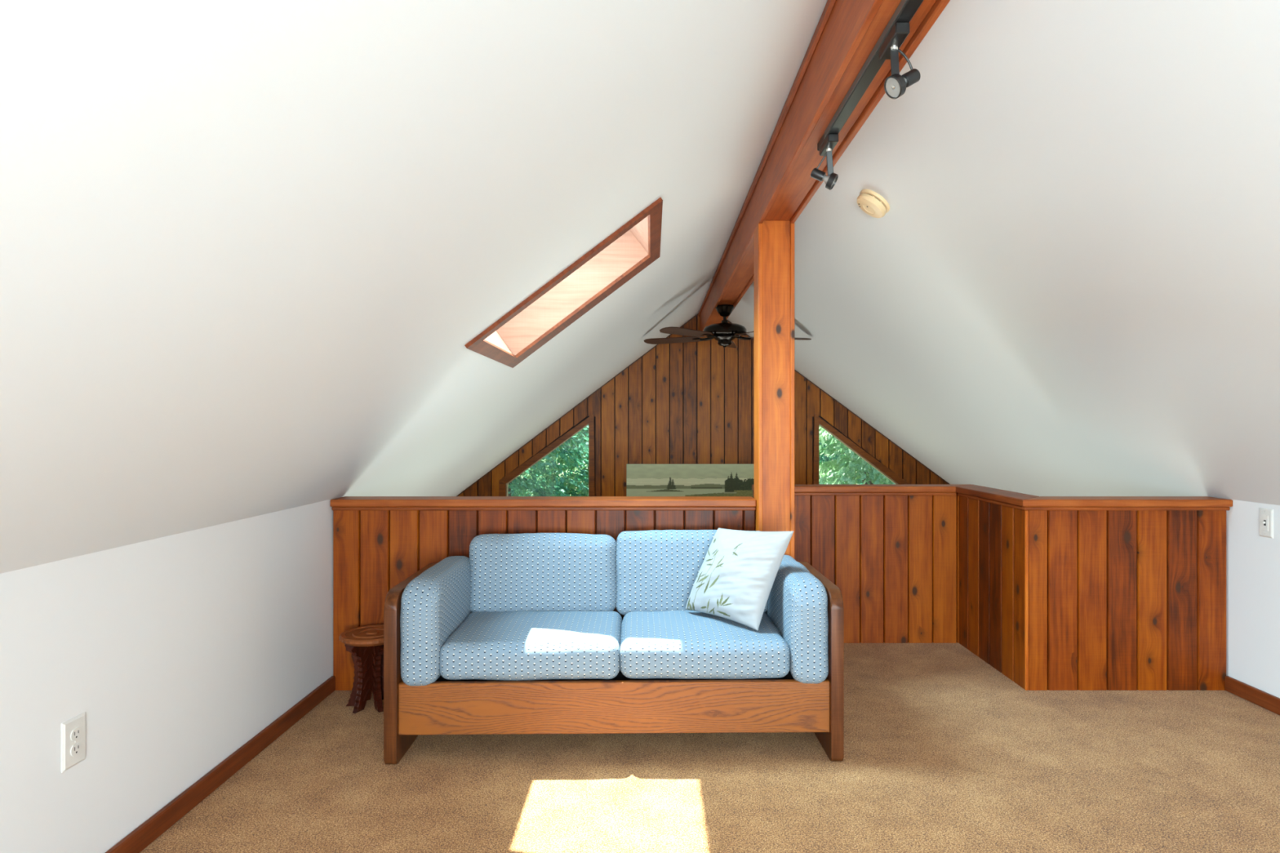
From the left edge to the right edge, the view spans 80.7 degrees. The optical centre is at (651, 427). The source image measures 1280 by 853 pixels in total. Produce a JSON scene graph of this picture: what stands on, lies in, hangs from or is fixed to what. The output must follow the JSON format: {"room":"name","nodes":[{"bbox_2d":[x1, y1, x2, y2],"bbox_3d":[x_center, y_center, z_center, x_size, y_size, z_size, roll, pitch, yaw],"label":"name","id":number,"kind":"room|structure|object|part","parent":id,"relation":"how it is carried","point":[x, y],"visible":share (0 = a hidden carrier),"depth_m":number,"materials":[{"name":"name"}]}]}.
{"room":"attic loft","nodes":[
{"label":"attic loft","id":0,"kind":"room"},
{"bbox_2d":[0,497,340,852],"bbox_3d":[-1.532,0.777,1.050,0.100,0.886,5.100,0,0,0],"label":"wall","id":1,"kind":"structure","parent":0,"point":[178,651],"depth_m":2.21,"materials":[{"name":"white paint"}]},
{"bbox_2d":[61,711,85,773],"bbox_3d":[-1.478,0.806,1.931,0.009,0.124,0.078,0,0,0],"label":"wall outlet","id":2,"kind":"object","parent":1,"relation":"attached to","point":[73,730],"visible":1,"depth_m":1.92,"materials":[{"name":"white plastic"}]},
{"bbox_2d":[70,742,81,756],"bbox_3d":[-1.475,0.826,1.931,0.004,0.027,0.034,0,0,0],"label":"receptacle","id":3,"kind":"object","parent":2,"relation":"attached to","point":[75,748],"depth_m":1.93,"materials":[{"name":"white plastic"}]},
{"bbox_2d":[70,727,81,741],"bbox_3d":[-1.475,0.787,1.931,0.004,0.027,0.034,0,0,0],"label":"receptacle","id":4,"kind":"object","parent":2,"relation":"attached to","point":[75,732],"depth_m":1.93,"materials":[{"name":"white plastic"}]},
{"bbox_2d":[105,675,335,852],"bbox_3d":[-1.472,1.186,0.995,0.020,0.068,4.990,0,0,0],"label":"baseboard","id":5,"kind":"structure","parent":1,"relation":"attached to","point":[138,840],"depth_m":2.52,"materials":[{"name":"brown wood"}]},
{"bbox_2d":[0,0,1279,573],"bbox_3d":[0.550,0.119,3.040,7.136,2.726,9.280,0,0,0],"label":"ceiling","id":6,"kind":"structure","parent":0,"point":[252,252],"depth_m":1.89,"materials":[{"name":"white paint"}]},
{"bbox_2d":[464,197,662,368],"bbox_3d":[-0.368,-0.618,3.095,0.817,0.681,0.890,0,0,0],"label":"window","id":7,"kind":"structure","parent":6,"relation":"attached to","point":[627,251],"depth_m":3.39,"materials":[{"name":"brown wood"}]},
{"bbox_2d":[697,0,950,330],"bbox_3d":[0.566,-1.043,3.031,0.191,0.244,9.062,0,0,0],"label":"ridge beam","id":8,"kind":"structure","parent":6,"relation":"attached to","point":[846,32],"depth_m":2.39,"materials":[{"name":"brown wood"}]},
{"bbox_2d":[644,304,811,347],"bbox_3d":[0.596,-0.774,5.830,1.313,0.318,1.313,0,0,0],"label":"ceiling fan","id":9,"kind":"object","parent":8,"relation":"hanging from","point":[724,332],"visible":1,"depth_m":5.72,"materials":[{"name":"brown metal"}]},
{"bbox_3d":[0.167,-0.692,6.003,0.495,0.033,0.130,0,0,27],"label":"blade","id":10,"kind":"part","parent":9,"relation":"part of","materials":[{"name":"brown wood"}]},
{"bbox_3d":[0.249,-0.692,5.484,0.495,0.033,0.130,0,0,-45],"label":"blade","id":11,"kind":"part","parent":9,"relation":"part of","materials":[{"name":"brown wood"}]},
{"bbox_3d":[0.566,-0.754,5.800,0.334,0.098,0.334,0,0,0],"label":"motor","id":12,"kind":"part","parent":9,"relation":"part of","materials":[{"name":"brown metal"}]},
{"bbox_3d":[0.635,-0.692,6.242,0.130,0.033,0.495,0,0,9],"label":"blade","id":13,"kind":"part","parent":9,"relation":"part of","materials":[{"name":"brown wood"}]},
{"bbox_3d":[1.008,-0.692,5.870,0.495,0.033,0.130,0,0,-9],"label":"blade","id":14,"kind":"part","parent":9,"relation":"part of","materials":[{"name":"brown wood"}]},
{"bbox_2d":[817,0,923,151],"bbox_3d":[0.566,-0.923,0.683,0.037,0.025,3.606,0,0,0],"label":"track","id":15,"kind":"object","parent":8,"relation":"attached to","point":[906,10],"visible":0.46,"depth_m":1.96,"materials":[{"name":"black metal"}]},
{"bbox_2d":[810,133,838,190],"bbox_3d":[0.557,-0.838,2.400,0.087,0.149,0.124,0,0,0],"label":"spotlight","id":16,"kind":"object","parent":15,"relation":"attached to","point":[831,140],"visible":1,"depth_m":2.41,"materials":[{"name":"black metal"}]},
{"bbox_3d":[0.546,-0.853,2.422,0.050,0.066,0.007,0,0,33],"label":"cord","id":17,"kind":"part","parent":16,"relation":"part of","materials":[{"name":"black metal"}]},
{"bbox_3d":[0.572,-0.840,2.410,0.017,0.094,0.034,0,0,31],"label":"arm","id":18,"kind":"part","parent":16,"relation":"part of","materials":[{"name":"silver metal"}]},
{"bbox_2d":[879,22,920,98],"bbox_3d":[0.589,-0.840,1.755,0.086,0.145,0.124,0,0,0],"label":"spotlight","id":19,"kind":"object","parent":15,"relation":"attached to","point":[895,85],"visible":1,"depth_m":1.75,"materials":[{"name":"black metal"}]},
{"bbox_3d":[0.568,-0.842,1.755,0.023,0.089,0.004,0,0,0],"label":"arm","id":20,"kind":"part","parent":19,"relation":"part of","materials":[{"name":"black metal"}]},
{"bbox_3d":[0.593,-0.856,1.763,0.059,0.061,0.007,0,0,-19],"label":"cord","id":21,"kind":"part","parent":19,"relation":"part of","materials":[{"name":"black metal"}]},
{"bbox_2d":[857,189,889,217],"bbox_3d":[0.930,-0.936,3.154,0.132,0.112,0.143,0,0,-12],"label":"smoke detector","id":22,"kind":"object","parent":6,"relation":"attached to","point":[871,202],"visible":1,"depth_m":3.11,"materials":[{"name":"plastic"}]},
{"bbox_2d":[457,313,949,496],"bbox_3d":[0.550,1.250,7.618,6.900,4.940,0.124,0,0,0],"label":"wall","id":23,"kind":"structure","parent":0,"point":[686,402],"depth_m":7.56,"materials":[{"name":"brown wood"}]},
{"bbox_2d":[498,413,595,496],"bbox_3d":[-1.042,0.515,7.595,0.967,1.300,0.090,0,0,0],"label":"window","id":24,"kind":"structure","parent":23,"relation":"in","point":[503,483],"depth_m":7.55,"materials":[{"name":"brown wood"}]},
{"bbox_2d":[626,463,754,497],"bbox_3d":[0.512,0.614,7.543,1.520,0.492,0.028,0,0,0],"label":"seascape painting","id":25,"kind":"object","parent":23,"relation":"attached to","point":[642,479],"visible":0.54,"depth_m":7.53,"materials":[{"name":"fabric"}]},
{"bbox_2d":[813,413,908,484],"bbox_3d":[2.113,0.515,7.595,0.994,1.300,0.090,0,0,0],"label":"window","id":26,"kind":"structure","parent":23,"relation":"in","point":[818,421],"depth_m":7.55,"materials":[{"name":"brown wood"}]},
{"bbox_2d":[140,642,1279,852],"bbox_3d":[0.550,1.330,1.380,6.900,0.220,5.960,0,0,0],"label":"floor","id":27,"kind":"structure","parent":0,"point":[944,753],"depth_m":2.56,"materials":[{"name":"beige carpet"}]},
{"bbox_2d":[338,624,383,713],"bbox_3d":[-1.226,1.060,3.315,0.274,0.320,0.274,0,0,0],"label":"stool","id":28,"kind":"object","parent":27,"relation":"on","point":[365,643],"visible":0.84,"depth_m":3.25,"materials":[{"name":"brown wood"}]},
{"bbox_3d":[-1.226,0.916,3.315,0.274,0.032,0.274,0,0,0],"label":"seat","id":29,"kind":"part","parent":28,"relation":"part of","materials":[{"name":"brown wood"}]},
{"bbox_3d":[-1.226,1.075,3.315,0.234,0.289,0.030,0,0,-8],"label":"leg","id":30,"kind":"part","parent":28,"relation":"part of","materials":[{"name":"brown wood"}]},
{"bbox_3d":[-1.226,1.075,3.315,0.030,0.289,0.234,0,0,22],"label":"leg","id":31,"kind":"part","parent":28,"relation":"part of","materials":[{"name":"brown wood"}]},
{"bbox_3d":[-1.226,1.075,3.315,0.030,0.289,0.234,0,0,-38],"label":"leg","id":32,"kind":"part","parent":28,"relation":"part of","materials":[{"name":"brown wood"}]},
{"bbox_2d":[383,529,844,764],"bbox_3d":[-0.137,0.837,3.054,1.662,0.767,0.675,0,0,-1],"label":"sofa","id":33,"kind":"object","parent":27,"relation":"on","point":[527,633],"visible":0.93,"depth_m":2.76,"materials":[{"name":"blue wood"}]},
{"bbox_3d":[-0.945,0.909,3.044,0.045,0.622,0.668,0,0,-1],"label":"panel","id":34,"kind":"part","parent":33,"relation":"part of","materials":[{"name":"brown wood"}]},
{"bbox_2d":[400,555,471,686],"bbox_3d":[-0.851,0.756,3.034,0.153,0.391,0.657,0,0,-1],"label":"cushion","id":35,"kind":"object","parent":33,"relation":"on","point":[436,602],"depth_m":2.74,"materials":[{"name":"blue fabric"}]},
{"bbox_2d":[440,610,622,680],"bbox_3d":[-0.455,0.862,3.013,0.674,0.163,0.557,0,0,-1],"label":"seat cushion","id":36,"kind":"object","parent":33,"relation":"on","point":[477,645],"depth_m":2.77,"materials":[{"name":"blue fabric"}]},
{"bbox_2d":[469,533,616,612],"bbox_3d":[-0.474,0.645,3.305,0.651,0.356,0.160,0,0,-1],"label":"cushion","id":37,"kind":"object","parent":33,"relation":"on","point":[525,572],"depth_m":3.24,"materials":[{"name":"blue fabric"}]},
{"bbox_3d":[-0.132,1.024,2.758,1.572,0.187,0.025,0,0,-1],"label":"panel","id":38,"kind":"part","parent":33,"relation":"part of","materials":[{"name":"brown wood"}]},
{"bbox_3d":[-0.142,0.860,3.378,1.572,0.480,0.018,0,0,-1],"label":"panel","id":39,"kind":"part","parent":33,"relation":"part of","materials":[{"name":"blue fabric"}]},
{"bbox_2d":[615,529,767,615],"bbox_3d":[0.179,0.637,3.306,0.670,0.368,0.139,0,0,-1],"label":"cushion","id":40,"kind":"object","parent":33,"relation":"on","point":[656,571],"depth_m":3.25,"materials":[{"name":"blue fabric"}]},
{"bbox_2d":[619,610,790,679],"bbox_3d":[0.196,0.862,3.023,0.641,0.164,0.557,0,0,-1],"label":"seat cushion","id":41,"kind":"object","parent":33,"relation":"on","point":[654,644],"depth_m":2.77,"materials":[{"name":"blue fabric"}]},
{"bbox_2d":[684,528,793,630],"bbox_3d":[0.339,0.594,3.064,0.188,0.373,0.463,0,0,-42],"label":"throw pillow","id":42,"kind":"object","parent":33,"relation":"on","point":[735,580],"visible":1,"depth_m":2.98,"materials":[{"name":"fabric"}]},
{"bbox_2d":[765,555,828,684],"bbox_3d":[0.580,0.755,3.055,0.153,0.388,0.654,0,0,-1],"label":"cushion","id":43,"kind":"object","parent":33,"relation":"on","point":[797,606],"depth_m":2.76,"materials":[{"name":"blue fabric"}]},
{"bbox_3d":[0.671,0.909,3.071,0.045,0.622,0.668,0,0,-1],"label":"panel","id":44,"kind":"part","parent":33,"relation":"part of","materials":[{"name":"brown wood"}]},
{"bbox_2d":[754,220,794,558],"bbox_3d":[0.566,0.142,3.478,0.163,2.156,0.155,0,0,0],"label":"support post","id":45,"kind":"object","parent":27,"relation":"on","point":[774,240],"visible":0.56,"depth_m":3.41,"materials":[{"name":"brown wood"}]},
{"bbox_2d":[329,496,1232,690],"bbox_3d":[0.597,0.776,3.543,4.150,0.887,0.163,0,0,0],"label":"wall","id":46,"kind":"structure","parent":0,"point":[1126,593],"depth_m":3.49,"materials":[{"name":"brown wood"}]},
{"bbox_3d":[-0.497,0.350,3.543,1.962,0.034,0.163,0,0,0],"label":"cap rail","id":47,"kind":"part","parent":46,"relation":"part of","materials":[{"name":"brown wood"}]},
{"bbox_3d":[-0.496,0.376,3.483,1.960,0.018,0.014,0,0,0],"label":"moulding","id":48,"kind":"part","parent":46,"relation":"part of","materials":[{"name":"brown wood"}]},
{"bbox_3d":[2.197,0.376,3.483,0.950,0.018,0.014,0,0,0],"label":"moulding","id":49,"kind":"part","parent":46,"relation":"part of","materials":[{"name":"brown wood"}]},
{"bbox_3d":[2.190,0.350,3.543,0.964,0.034,0.163,0,0,0],"label":"cap rail","id":50,"kind":"part","parent":46,"relation":"part of","materials":[{"name":"brown wood"}]},
{"bbox_2d":[751,484,971,643],"bbox_3d":[1.228,0.776,4.309,1.285,0.887,0.163,0,0,0],"label":"wall","id":51,"kind":"structure","parent":0,"point":[891,551],"depth_m":4.25,"materials":[{"name":"brown wood"}]},
{"bbox_3d":[1.228,0.350,4.309,1.285,0.034,0.163,0,0,0],"label":"cap rail","id":52,"kind":"part","parent":51,"relation":"part of","materials":[{"name":"brown wood"}]},
{"bbox_3d":[1.161,0.376,4.248,1.113,0.018,0.014,0,0,0],"label":"moulding","id":53,"kind":"part","parent":51,"relation":"part of","materials":[{"name":"brown wood"}]},
{"bbox_2d":[955,484,1039,690],"bbox_3d":[1.790,0.776,3.926,0.163,0.887,0.928,0,0,0],"label":"wall","id":54,"kind":"structure","parent":0,"point":[994,523],"depth_m":3.80,"materials":[{"name":"brown wood"}]},
{"bbox_3d":[1.729,0.376,3.865,0.014,0.018,0.750,0,0,0],"label":"moulding","id":55,"kind":"part","parent":54,"relation":"part of","materials":[{"name":"brown wood"}]},
{"bbox_3d":[1.790,0.350,3.926,0.163,0.034,0.928,0,0,0],"label":"cap rail","id":56,"kind":"part","parent":54,"relation":"part of","materials":[{"name":"brown wood"}]},
{"bbox_2d":[1214,497,1279,697],"bbox_3d":[2.724,0.777,1.050,0.100,0.887,5.100,0,0,0],"label":"wall","id":57,"kind":"structure","parent":0,"point":[1252,560],"depth_m":3.35,"materials":[{"name":"white paint"}]},
{"bbox_2d":[1224,675,1279,715],"bbox_3d":[2.664,1.186,0.995,0.020,0.068,4.990,0,0,0],"label":"baseboard","id":58,"kind":"structure","parent":57,"relation":"attached to","point":[1271,703],"depth_m":3.33,"materials":[{"name":"brown wood"}]},
{"bbox_2d":[1259,507,1273,538],"bbox_3d":[2.665,0.416,3.274,0.018,0.125,0.072,0,0,0],"label":"light switch","id":59,"kind":"object","parent":57,"relation":"attached to","point":[1266,515],"visible":1,"depth_m":3.27,"materials":[{"name":"white plastic"}]},
{"bbox_3d":[2.668,0.416,3.274,0.002,0.068,0.032,0,0,0],"label":"switch frame","id":60,"kind":"part","parent":59,"relation":"part of","materials":[{"name":"white plastic"}]},
{"label":"outside","id":61,"kind":"structure","parent":0,"visible":0},
{"bbox_3d":[0.000,3.905,20.000,90.000,0.130,100.000,0,0,0],"label":"ground","id":62,"kind":"structure","parent":61,"visible":0},
{"bbox_2d":[511,471,563,496],"bbox_3d":[-4.833,-1.091,19.030,5.770,10.139,5.527,0,0,5],"label":"tree","id":63,"kind":"object","parent":62,"relation":"on","point":[562,472],"visible":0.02,"depth_m":19.23,"materials":[{"name":"green plant"}]},
{"bbox_2d":[507,425,588,496],"bbox_3d":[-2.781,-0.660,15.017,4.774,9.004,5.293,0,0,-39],"label":"tree","id":64,"kind":"object","parent":62,"relation":"on","point":[521,486],"visible":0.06,"depth_m":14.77,"materials":[{"name":"green plant"}]},
{"bbox_2d":[516,450,587,495],"bbox_3d":[-3.010,-0.660,22.881,5.293,9.004,4.774,0,0,-26],"label":"tree","id":65,"kind":"object","parent":62,"relation":"on","point":[569,468],"visible":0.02,"depth_m":22.04,"materials":[{"name":"green plant"}]},
{"bbox_2d":[818,440,844,483],"bbox_3d":[2.693,-1.091,19.388,5.770,10.139,5.527,0,0,-31],"label":"tree","id":66,"kind":"object","parent":62,"relation":"on","point":[821,455],"visible":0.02,"depth_m":18.01,"materials":[{"name":"green plant"}]},
{"bbox_2d":[818,435,875,484],"bbox_3d":[6.423,-1.091,24.075,5.770,10.139,5.527,0,0,-21],"label":"tree","id":67,"kind":"object","parent":62,"relation":"on","point":[859,482],"visible":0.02,"depth_m":22.92,"materials":[{"name":"green plant"}]},
{"bbox_2d":[818,425,894,484],"bbox_3d":[4.150,-0.169,14.991,4.645,8.023,4.968,0,0,-14],"label":"tree","id":68,"kind":"object","parent":62,"relation":"on","point":[843,468],"visible":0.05,"depth_m":14.10,"materials":[{"name":"green plant"}]}
]}

